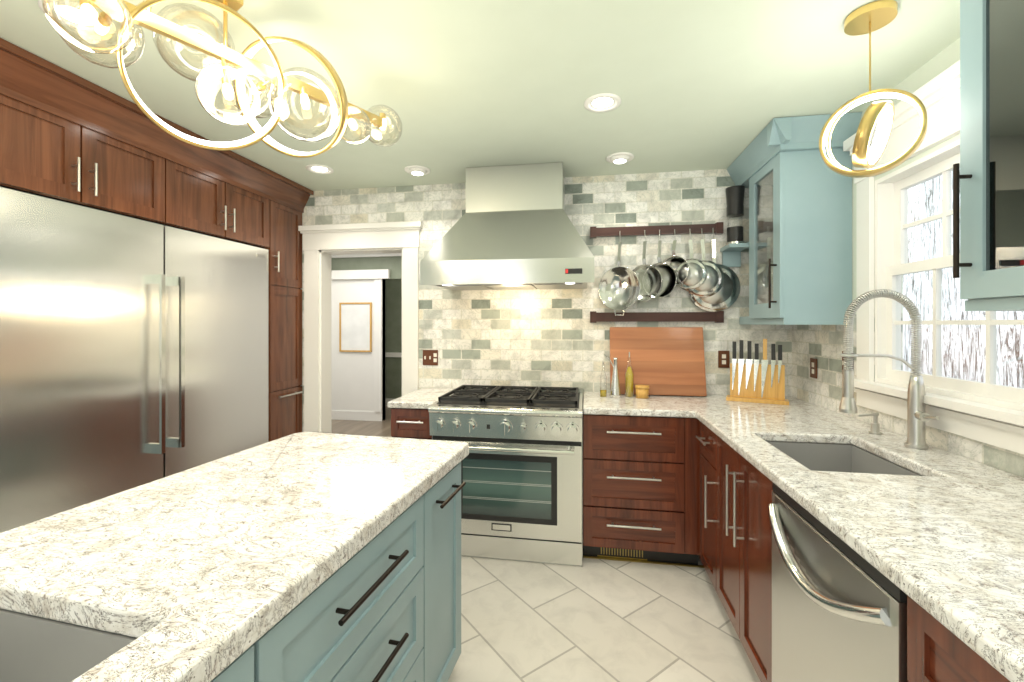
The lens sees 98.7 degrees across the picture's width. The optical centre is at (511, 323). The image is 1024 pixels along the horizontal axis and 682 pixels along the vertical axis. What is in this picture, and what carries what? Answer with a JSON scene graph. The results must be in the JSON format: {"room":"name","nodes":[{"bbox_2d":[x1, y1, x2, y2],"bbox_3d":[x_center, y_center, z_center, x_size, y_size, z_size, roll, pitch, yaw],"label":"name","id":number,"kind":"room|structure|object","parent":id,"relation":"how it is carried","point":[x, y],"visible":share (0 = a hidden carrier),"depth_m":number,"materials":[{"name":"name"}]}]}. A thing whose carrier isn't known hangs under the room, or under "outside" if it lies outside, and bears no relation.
{"room":"kitchen","nodes":[
{"label":"kitchen","id":0,"kind":"room"},
{"bbox_2d":[0,46,179,209],"bbox_3d":[-2.278,-0.806,2.047,0.667,0.519,0.938,0,0,9],"label":"upper cabinet","id":1,"kind":"object","parent":0,"relation":"attached to","point":[52,123],"depth_m":1.97,"materials":[{"name":"brown wood"}]},
{"bbox_2d":[180,130,271,237],"bbox_3d":[-2.153,-0.806,2.811,0.667,0.519,0.868,0,0,9],"label":"upper cabinet","id":2,"kind":"object","parent":0,"relation":"attached to","point":[215,186],"depth_m":2.76,"materials":[{"name":"brown wood"}]},
{"bbox_2d":[331,256,401,419],"bbox_3d":[-1.456,0.170,6.359,3.360,2.480,0.100,0,0,9],"label":"wall","id":3,"kind":"structure","parent":0,"point":[352,381],"depth_m":6.39,"materials":[{"name":"white paint"}]},
{"bbox_2d":[339,302,371,351],"bbox_3d":[-2.286,0.050,6.429,0.500,0.720,0.025,0,0,9],"label":"picture frame","id":4,"kind":"object","parent":3,"relation":"attached to","point":[355,326],"visible":0.98,"depth_m":6.43,"materials":[{"name":"white paper"}]},
{"bbox_2d":[331,253,401,420],"bbox_3d":[-1.469,0.170,6.280,3.400,2.480,0.059,0,0,9],"label":"trim","id":5,"kind":"structure","parent":3,"relation":"attached to","point":[378,276],"depth_m":6.32,"materials":[{"name":"white wood"}]},
{"bbox_2d":[0,0,959,190],"bbox_3d":[-0.684,-1.100,0.558,4.540,0.060,5.840,0,0,9],"label":"ceiling","id":6,"kind":"structure","parent":0,"point":[458,87],"depth_m":1.87,"materials":[{"name":"paint"}]},
{"bbox_2d":[38,0,98,33],"bbox_3d":[-1.514,-1.064,1.525,0.175,0.010,0.175,0,0,9],"label":"recessed light","id":7,"kind":"object","parent":6,"relation":"in","point":[71,16],"visible":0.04,"depth_m":1.52,"materials":[{"name":"white"}]},
{"bbox_2d":[42,0,401,157],"bbox_3d":[-0.958,-0.834,1.432,0.774,0.469,1.293,0,0,9],"label":"chandelier","id":8,"kind":"object","parent":6,"relation":"hanging from","point":[237,64],"visible":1,"depth_m":1.45,"materials":[{"name":"gold metal"}]},
{"bbox_2d":[214,109,247,125],"bbox_3d":[-1.435,-1.064,2.280,0.175,0.010,0.175,0,0,9],"label":"recessed light","id":9,"kind":"object","parent":6,"relation":"in","point":[231,116],"depth_m":2.25,"materials":[{"name":"white"}]},
{"bbox_2d":[306,164,333,173],"bbox_3d":[-1.326,-1.064,3.037,0.175,0.010,0.175,0,0,9],"label":"recessed light","id":10,"kind":"object","parent":6,"relation":"in","point":[318,169],"visible":0.98,"depth_m":3.03,"materials":[{"name":"white"}]},
{"bbox_2d":[404,165,429,175],"bbox_3d":[-0.657,-1.056,3.057,0.175,0.026,0.175,0,0,9],"label":"recessed light","id":11,"kind":"object","parent":6,"relation":"in","point":[416,170],"visible":1,"depth_m":3.02,"materials":[{"name":"white"}]},
{"bbox_2d":[584,93,620,111],"bbox_3d":[0.437,-1.064,2.125,0.175,0.010,0.175,0,0,9],"label":"recessed light","id":12,"kind":"object","parent":6,"relation":"in","point":[603,102],"visible":1,"depth_m":2.12,"materials":[{"name":"white"}]},
{"bbox_2d":[606,152,633,163],"bbox_3d":[0.694,-1.056,2.828,0.175,0.026,0.175,0,0,9],"label":"recessed light","id":13,"kind":"object","parent":6,"relation":"in","point":[620,157],"visible":0.98,"depth_m":2.79,"materials":[{"name":"white"}]},
{"bbox_2d":[819,0,926,177],"bbox_3d":[1.237,-0.789,1.520,0.260,0.558,0.198,0,0,9],"label":"pendant light","id":14,"kind":"object","parent":6,"relation":"hanging from","point":[869,18],"visible":1,"depth_m":1.51,"materials":[{"name":"gold metal"}]},
{"bbox_2d":[331,406,759,681],"bbox_3d":[-0.932,1.437,2.539,5.670,0.066,9.670,0,0,9],"label":"floor","id":15,"kind":"structure","parent":0,"point":[595,620],"depth_m":2.07,"materials":[{"name":"tile"}]},
{"bbox_2d":[0,162,171,532],"bbox_3d":[-2.284,0.399,2.014,0.667,2.021,0.876,0,0,9],"label":"refrigerator","id":16,"kind":"object","parent":15,"relation":"on","point":[150,301],"depth_m":1.99,"materials":[{"name":"silver metal"}]},
{"bbox_2d":[172,210,271,474],"bbox_3d":[-2.148,0.399,2.843,0.667,2.021,0.804,0,0,9],"label":"refrigerator","id":17,"kind":"object","parent":15,"relation":"on","point":[222,275],"depth_m":2.75,"materials":[{"name":"silver metal"}]},
{"bbox_2d":[272,174,303,440],"bbox_3d":[-2.052,0.172,3.427,0.667,2.476,0.372,0,0,9],"label":"tall cabinet","id":18,"kind":"object","parent":15,"relation":"on","point":[287,199],"depth_m":3.37,"materials":[{"name":"brown wood"}]},
{"bbox_2d":[208,451,468,681],"bbox_3d":[-0.877,0.976,0.515,0.820,0.867,2.860,0,0,13],"label":"kitchen island","id":19,"kind":"object","parent":15,"relation":"on","point":[390,612],"depth_m":1.18,"materials":[{"name":"blue paint"}]},
{"bbox_2d":[0,431,468,681],"bbox_3d":[-0.909,0.516,0.513,0.820,0.052,2.900,0,0,13],"label":"island countertop","id":20,"kind":"structure","parent":19,"relation":"on","point":[185,569],"depth_m":0.97,"materials":[{"name":"white stone"}]},
{"bbox_2d":[0,615,115,681],"bbox_3d":[-0.872,0.623,0.486,0.477,0.186,0.637,0,0,13],"label":"sink","id":21,"kind":"object","parent":20,"relation":"in","point":[31,650],"depth_m":0.81,"materials":[{"name":"grey metal"}]},
{"bbox_2d":[391,409,431,439],"bbox_3d":[-0.578,0.971,3.062,0.284,0.879,0.616,0,0,9],"label":"base cabinet","id":22,"kind":"object","parent":15,"relation":"on","point":[405,423],"depth_m":2.76,"materials":[{"name":"brown wood"}]},
{"bbox_2d":[388,388,453,408],"bbox_3d":[-0.587,0.510,3.054,0.299,0.040,0.634,0,0,9],"label":"countertop","id":23,"kind":"structure","parent":22,"relation":"on","point":[421,398],"depth_m":2.85,"materials":[{"name":"white stone"}]},
{"bbox_2d":[428,385,582,566],"bbox_3d":[0.003,0.932,2.897,0.910,0.955,0.753,0,0,9],"label":"range","id":24,"kind":"object","parent":15,"relation":"on","point":[522,479],"visible":0.98,"depth_m":2.58,"materials":[{"name":"silver metal"}]},
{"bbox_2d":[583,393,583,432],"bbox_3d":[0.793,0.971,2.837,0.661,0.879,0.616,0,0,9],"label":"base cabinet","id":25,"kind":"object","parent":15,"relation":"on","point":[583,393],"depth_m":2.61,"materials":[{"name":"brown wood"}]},
{"bbox_2d":[597,547,646,559],"bbox_3d":[0.660,1.360,2.636,0.290,0.088,0.006,0,0,9],"label":"floor air vent","id":26,"kind":"object","parent":25,"relation":"attached to","point":[622,553],"visible":0.69,"depth_m":2.63,"materials":[{"name":"gold metal"}]},
{"bbox_2d":[583,391,1023,681],"bbox_3d":[0.831,0.526,0.814,1.388,0.072,4.596,0,0,9],"label":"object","id":27,"kind":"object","parent":25,"relation":"on","point":[819,575],"depth_m":1.37,"materials":[{"name":"white stone"}]},
{"bbox_2d":[600,361,606,396],"bbox_3d":[0.615,0.371,2.965,0.045,0.235,0.045,0,0,9],"label":"vinegar bottle","id":28,"kind":"object","parent":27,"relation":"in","point":[603,393],"visible":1,"depth_m":2.96,"materials":[{"name":"clear glass"}]},
{"bbox_2d":[604,354,620,397],"bbox_3d":[0.669,0.345,2.935,0.113,0.288,0.071,0,0,9],"label":"oil cruet","id":29,"kind":"object","parent":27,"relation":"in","point":[615,392],"visible":1,"depth_m":2.91,"materials":[{"name":"silver metal"}]},
{"bbox_2d":[625,352,633,396],"bbox_3d":[0.787,0.339,2.952,0.058,0.300,0.058,0,0,9],"label":"olive oil bottle","id":30,"kind":"object","parent":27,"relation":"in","point":[629,386],"visible":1,"depth_m":2.93,"materials":[{"name":"yellow glass"}]},
{"bbox_2d":[635,384,648,398],"bbox_3d":[0.862,0.449,2.914,0.089,0.081,0.089,0,0,9],"label":"canister","id":31,"kind":"object","parent":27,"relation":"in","point":[642,391],"visible":1,"depth_m":2.88,"materials":[{"name":"yellow wood"}]},
{"bbox_2d":[610,327,706,396],"bbox_3d":[0.996,0.256,3.037,0.625,0.465,0.133,0,0,9],"label":"cutting board","id":32,"kind":"object","parent":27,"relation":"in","point":[667,361],"visible":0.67,"depth_m":3.02,"materials":[{"name":"brown wood"}]},
{"bbox_2d":[726,339,788,404],"bbox_3d":[1.537,0.291,2.763,0.340,0.395,0.100,0,0,29],"label":"knife block","id":33,"kind":"object","parent":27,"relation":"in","point":[762,382],"visible":1,"depth_m":2.75,"materials":[{"name":"brown wood"}]},
{"bbox_2d":[776,441,903,472],"bbox_3d":[1.246,0.634,1.701,0.412,0.205,0.532,0,0,9],"label":"sink","id":34,"kind":"object","parent":27,"relation":"in","point":[822,456],"depth_m":1.93,"materials":[{"name":"grey metal"}]},
{"bbox_2d":[768,482,942,681],"bbox_3d":[0.844,0.951,1.187,0.128,0.829,0.609,0,0,9],"label":"dishwasher","id":35,"kind":"object","parent":27,"relation":"in","point":[836,617],"depth_m":1.14,"materials":[{"name":"silver metal"}]},
{"bbox_2d":[857,412,882,434],"bbox_3d":[1.596,0.443,1.968,0.100,0.092,0.048,0,0,9],"label":"soap dispenser","id":36,"kind":"object","parent":27,"relation":"on","point":[875,426],"depth_m":1.96,"materials":[{"name":"silver metal"}]},
{"bbox_2d":[839,289,939,448],"bbox_3d":[1.480,0.179,1.710,0.310,0.620,0.188,0,0,9],"label":"faucet","id":37,"kind":"object","parent":27,"relation":"on","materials":[{"name":"silver metal"}]},
{"bbox_2d":[300,169,791,441],"bbox_3d":[-0.222,0.170,3.380,4.540,2.480,0.120,0,0,9],"label":"wall","id":38,"kind":"structure","parent":0,"point":[546,338],"depth_m":3.21,"materials":[{"name":"beige tile"}]},
{"bbox_2d":[298,221,422,432],"bbox_3d":[-1.187,0.315,3.520,1.030,2.190,0.197,0,0,9],"label":"door frame","id":39,"kind":"structure","parent":38,"relation":"attached to","point":[322,244],"depth_m":3.50,"materials":[{"name":"white wood"}]},
{"bbox_2d":[423,350,437,364],"bbox_3d":[-0.628,0.260,3.376,0.120,0.118,0.014,0,0,9],"label":"outlet","id":40,"kind":"object","parent":38,"relation":"attached to","point":[430,357],"visible":1,"depth_m":3.38,"materials":[{"name":"brown"}]},
{"bbox_2d":[420,162,593,290],"bbox_3d":[0.004,-0.654,2.963,1.070,0.823,0.624,0,0,9],"label":"range hood","id":41,"kind":"object","parent":38,"relation":"attached to","point":[513,228],"visible":1,"depth_m":2.80,"materials":[{"name":"silver metal"}]},
{"bbox_2d":[590,222,739,322],"bbox_3d":[1.040,-0.350,3.020,0.991,0.686,0.198,0,0,9],"label":"pot rack","id":42,"kind":"object","parent":38,"relation":"attached to","point":[712,286],"visible":1,"depth_m":3.03,"materials":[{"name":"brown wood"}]},
{"bbox_2d":[718,351,728,367],"bbox_3d":[1.462,0.245,3.037,0.072,0.118,0.008,0,0,9],"label":"electrical outlet","id":43,"kind":"object","parent":38,"relation":"attached to","point":[723,359],"visible":1,"depth_m":3.03,"materials":[{"name":"brown plastic"}]},
{"bbox_2d":[792,38,1023,477],"bbox_3d":[1.497,0.170,0.201,0.120,2.480,5.600,0,0,9],"label":"wall","id":44,"kind":"structure","parent":0,"point":[822,345],"depth_m":2.23,"materials":[{"name":"paint"}]},
{"bbox_2d":[720,112,861,324],"bbox_3d":[1.602,-0.530,2.629,0.452,1.071,0.766,0,0,9],"label":"upper cabinet","id":45,"kind":"object","parent":44,"relation":"attached to","point":[809,242],"visible":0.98,"depth_m":2.34,"materials":[{"name":"blue paint"}]},
{"bbox_2d":[810,358,816,378],"bbox_3d":[1.835,0.270,2.679,0.008,0.118,0.072,0,0,9],"label":"electrical outlet","id":46,"kind":"object","parent":44,"relation":"attached to","point":[813,367],"visible":1,"depth_m":2.67,"materials":[{"name":"brown plastic"}]},
{"bbox_2d":[843,60,1023,453],"bbox_3d":[1.696,-0.265,1.698,0.172,1.350,1.140,0,0,9],"label":"window","id":47,"kind":"structure","parent":44,"relation":"in","point":[938,96],"depth_m":1.85,"materials":[{"name":"white wood"}]},
{"bbox_2d":[953,0,1023,310],"bbox_3d":[1.326,-0.512,0.745,0.387,0.955,0.939,0,0,9],"label":"upper cabinet","id":48,"kind":"object","parent":44,"relation":"attached to","point":[988,220],"visible":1,"depth_m":1.14,"materials":[{"name":"blue paint"}]},
{"label":"outside","id":49,"kind":"structure","parent":0,"visible":0},
{"bbox_2d":[903,171,1023,387],"bbox_3d":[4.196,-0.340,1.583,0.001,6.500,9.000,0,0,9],"label":"window panes","id":50,"kind":"structure","parent":49,"point":[960,309],"depth_m":4.77,"materials":[{"name":"glass"}]}
]}

